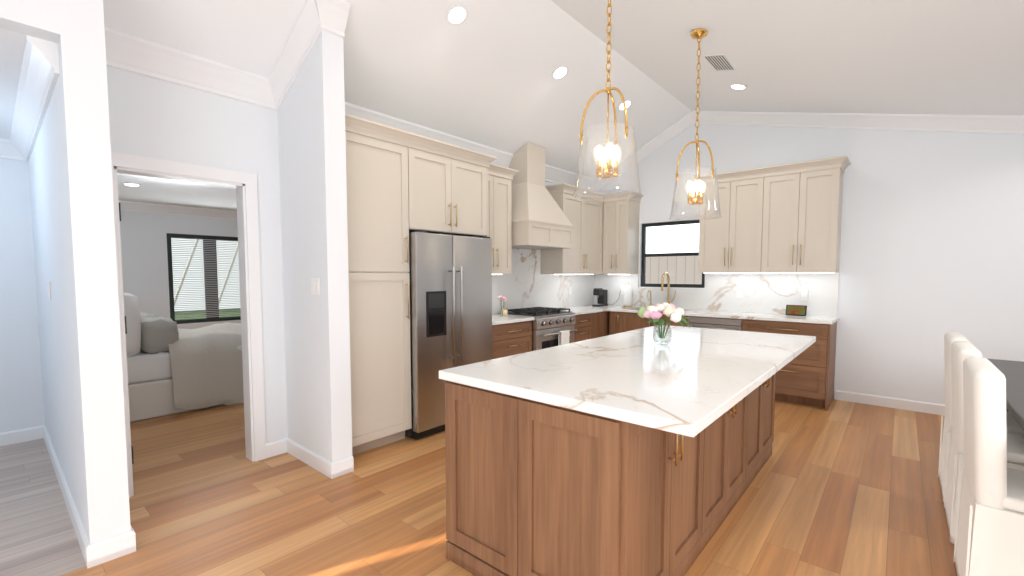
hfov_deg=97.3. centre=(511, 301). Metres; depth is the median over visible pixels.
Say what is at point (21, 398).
wall
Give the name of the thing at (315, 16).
crown molding
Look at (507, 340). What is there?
base cabinet
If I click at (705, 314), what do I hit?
countertop
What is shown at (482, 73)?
ceiling
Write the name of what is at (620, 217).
upper cabinet
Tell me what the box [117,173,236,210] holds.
ceiling
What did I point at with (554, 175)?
crown molding
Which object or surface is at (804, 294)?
electrical outlet plate
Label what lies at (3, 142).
crown molding
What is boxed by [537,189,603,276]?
upper cabinet
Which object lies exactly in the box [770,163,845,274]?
upper cabinet
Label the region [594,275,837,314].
backsplash
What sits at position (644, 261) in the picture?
kitchen window
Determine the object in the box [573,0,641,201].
pendant light
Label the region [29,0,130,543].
wall
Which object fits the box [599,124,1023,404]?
wall
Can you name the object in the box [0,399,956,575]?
floor
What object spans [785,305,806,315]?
smart display
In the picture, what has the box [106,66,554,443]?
wall
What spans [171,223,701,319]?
backdrop
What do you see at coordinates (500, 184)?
upper cabinet
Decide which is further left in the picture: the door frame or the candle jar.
the door frame
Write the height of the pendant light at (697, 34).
1.428 m
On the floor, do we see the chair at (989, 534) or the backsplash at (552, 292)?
the chair at (989, 534)
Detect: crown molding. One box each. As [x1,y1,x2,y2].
[0,138,7,158]
[8,35,59,161]
[104,27,278,110]
[119,200,236,219]
[268,0,335,107]
[345,102,595,191]
[596,111,1023,191]
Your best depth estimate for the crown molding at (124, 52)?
2.88 m
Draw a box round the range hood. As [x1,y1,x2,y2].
[508,142,573,249]
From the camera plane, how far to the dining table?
2.52 m
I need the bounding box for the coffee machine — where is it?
[592,288,620,306]
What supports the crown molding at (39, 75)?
attached to the wall at (71, 191)
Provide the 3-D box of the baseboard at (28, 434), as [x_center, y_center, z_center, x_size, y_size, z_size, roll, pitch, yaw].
[-4.472,1.137,3.223,0.015,0.105,1.530,3,5,41]
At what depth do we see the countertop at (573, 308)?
6.15 m
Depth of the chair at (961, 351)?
2.31 m
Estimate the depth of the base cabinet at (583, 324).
5.73 m
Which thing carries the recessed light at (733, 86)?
in the ceiling at (482, 73)
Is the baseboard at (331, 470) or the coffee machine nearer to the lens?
the baseboard at (331, 470)
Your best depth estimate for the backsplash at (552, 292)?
6.28 m
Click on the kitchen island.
(638, 452)
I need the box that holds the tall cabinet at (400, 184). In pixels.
[345,125,412,454]
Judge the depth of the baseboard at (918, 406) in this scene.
4.67 m
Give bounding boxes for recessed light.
[122,183,141,185]
[445,4,468,25]
[551,65,568,79]
[617,99,631,110]
[729,84,747,89]
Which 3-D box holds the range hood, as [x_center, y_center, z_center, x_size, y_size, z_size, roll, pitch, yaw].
[0.260,-1.230,5.298,0.545,1.190,0.876,3,5,41]
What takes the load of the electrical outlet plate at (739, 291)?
attached to the wall at (932, 242)
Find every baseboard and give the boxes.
[0,426,39,445]
[40,425,95,568]
[111,525,135,556]
[280,438,339,478]
[835,390,944,415]
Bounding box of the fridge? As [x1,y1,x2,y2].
[405,230,491,439]
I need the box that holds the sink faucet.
[647,272,675,305]
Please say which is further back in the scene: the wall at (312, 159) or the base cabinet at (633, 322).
the base cabinet at (633, 322)
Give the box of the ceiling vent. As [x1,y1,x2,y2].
[703,54,735,70]
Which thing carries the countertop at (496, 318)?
on the base cabinet at (507, 340)
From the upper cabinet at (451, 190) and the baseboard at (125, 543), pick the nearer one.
the baseboard at (125, 543)
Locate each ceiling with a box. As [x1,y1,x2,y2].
[0,28,39,139]
[103,0,1023,179]
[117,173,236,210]
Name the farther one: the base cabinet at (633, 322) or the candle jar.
the base cabinet at (633, 322)
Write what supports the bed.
on the floor
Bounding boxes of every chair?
[938,332,1023,501]
[944,341,1023,543]
[954,357,1023,575]
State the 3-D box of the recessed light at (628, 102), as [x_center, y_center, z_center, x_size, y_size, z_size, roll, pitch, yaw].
[1.280,-2.226,5.110,0.159,0.083,0.175,2,4,35]
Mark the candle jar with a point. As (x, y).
(505, 312)
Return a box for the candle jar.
[501,308,507,315]
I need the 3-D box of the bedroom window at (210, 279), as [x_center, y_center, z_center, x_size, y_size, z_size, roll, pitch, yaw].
[-4.931,-0.379,7.504,0.058,1.416,1.296,3,5,41]
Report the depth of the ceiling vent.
4.01 m
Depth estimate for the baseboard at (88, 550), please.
2.52 m
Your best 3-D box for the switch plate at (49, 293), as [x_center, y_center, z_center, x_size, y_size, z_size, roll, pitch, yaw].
[-3.002,-0.072,2.921,0.080,0.115,0.008,3,5,41]
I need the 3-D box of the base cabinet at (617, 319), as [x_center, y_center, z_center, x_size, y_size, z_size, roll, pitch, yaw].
[1.602,0.563,6.290,0.260,0.885,0.583,3,5,41]
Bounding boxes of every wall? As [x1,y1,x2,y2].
[0,0,59,42]
[0,158,44,432]
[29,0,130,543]
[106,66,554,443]
[120,211,240,328]
[278,30,351,461]
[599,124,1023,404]
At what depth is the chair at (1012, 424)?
2.78 m
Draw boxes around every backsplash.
[492,273,592,312]
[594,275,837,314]
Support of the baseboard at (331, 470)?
attached to the wall at (312, 159)
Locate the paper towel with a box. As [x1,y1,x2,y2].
[622,283,632,306]
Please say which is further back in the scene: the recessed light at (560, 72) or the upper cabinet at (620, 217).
the upper cabinet at (620, 217)
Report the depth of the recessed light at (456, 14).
3.27 m
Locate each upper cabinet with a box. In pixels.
[409,141,488,236]
[489,169,512,276]
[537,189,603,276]
[602,195,640,274]
[698,171,769,274]
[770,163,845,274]
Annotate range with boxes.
[499,307,576,350]
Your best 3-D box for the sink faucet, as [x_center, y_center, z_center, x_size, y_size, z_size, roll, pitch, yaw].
[1.985,-0.149,6.061,0.370,0.495,0.260,3,5,41]
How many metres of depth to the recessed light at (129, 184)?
5.28 m
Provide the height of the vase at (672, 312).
0.272 m
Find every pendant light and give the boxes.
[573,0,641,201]
[669,28,721,220]
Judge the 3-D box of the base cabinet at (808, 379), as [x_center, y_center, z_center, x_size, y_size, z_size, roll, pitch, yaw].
[3.074,0.639,5.023,0.815,0.885,0.583,3,5,41]
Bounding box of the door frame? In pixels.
[111,152,265,497]
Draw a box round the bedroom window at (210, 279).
[166,233,240,323]
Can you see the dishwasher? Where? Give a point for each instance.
(696, 321)
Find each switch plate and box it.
[47,281,50,298]
[311,278,319,294]
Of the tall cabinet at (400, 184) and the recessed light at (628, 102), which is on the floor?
the tall cabinet at (400, 184)
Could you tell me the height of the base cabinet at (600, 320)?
0.885 m
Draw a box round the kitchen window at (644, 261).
[641,220,704,287]
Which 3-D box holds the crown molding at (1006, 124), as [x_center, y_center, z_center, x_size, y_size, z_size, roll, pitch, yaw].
[3.561,-1.734,4.785,6.180,1.290,0.098,3,5,41]
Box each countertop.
[439,325,814,440]
[492,313,534,324]
[563,305,621,316]
[608,307,837,322]
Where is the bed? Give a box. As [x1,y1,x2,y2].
[123,293,243,421]
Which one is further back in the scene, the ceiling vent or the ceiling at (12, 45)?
the ceiling vent
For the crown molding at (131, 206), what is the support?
attached to the wall at (143, 238)
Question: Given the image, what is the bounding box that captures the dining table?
[986,358,1023,429]
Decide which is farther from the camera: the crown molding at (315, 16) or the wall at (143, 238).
the wall at (143, 238)
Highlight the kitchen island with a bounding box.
[439,369,779,575]
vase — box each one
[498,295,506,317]
[637,302,689,344]
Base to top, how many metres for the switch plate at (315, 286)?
0.115 m
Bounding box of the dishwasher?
[690,315,741,330]
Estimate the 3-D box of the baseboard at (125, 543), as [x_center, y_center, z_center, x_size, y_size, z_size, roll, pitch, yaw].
[-2.171,1.182,2.475,0.738,0.105,0.040,3,5,41]
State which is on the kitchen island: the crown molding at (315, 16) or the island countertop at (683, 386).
the island countertop at (683, 386)
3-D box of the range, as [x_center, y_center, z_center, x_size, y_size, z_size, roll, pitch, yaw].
[0.325,0.577,5.362,0.660,0.968,0.756,3,5,41]
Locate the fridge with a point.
(450, 301)
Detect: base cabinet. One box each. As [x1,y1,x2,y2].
[492,321,531,358]
[574,313,592,341]
[593,313,608,337]
[609,311,625,334]
[626,311,689,331]
[742,319,836,410]
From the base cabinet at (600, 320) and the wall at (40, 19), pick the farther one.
the base cabinet at (600, 320)
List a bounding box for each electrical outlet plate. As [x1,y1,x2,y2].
[737,289,742,297]
[801,290,808,299]
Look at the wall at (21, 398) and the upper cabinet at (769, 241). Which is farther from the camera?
the upper cabinet at (769, 241)
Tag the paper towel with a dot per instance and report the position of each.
(627, 296)

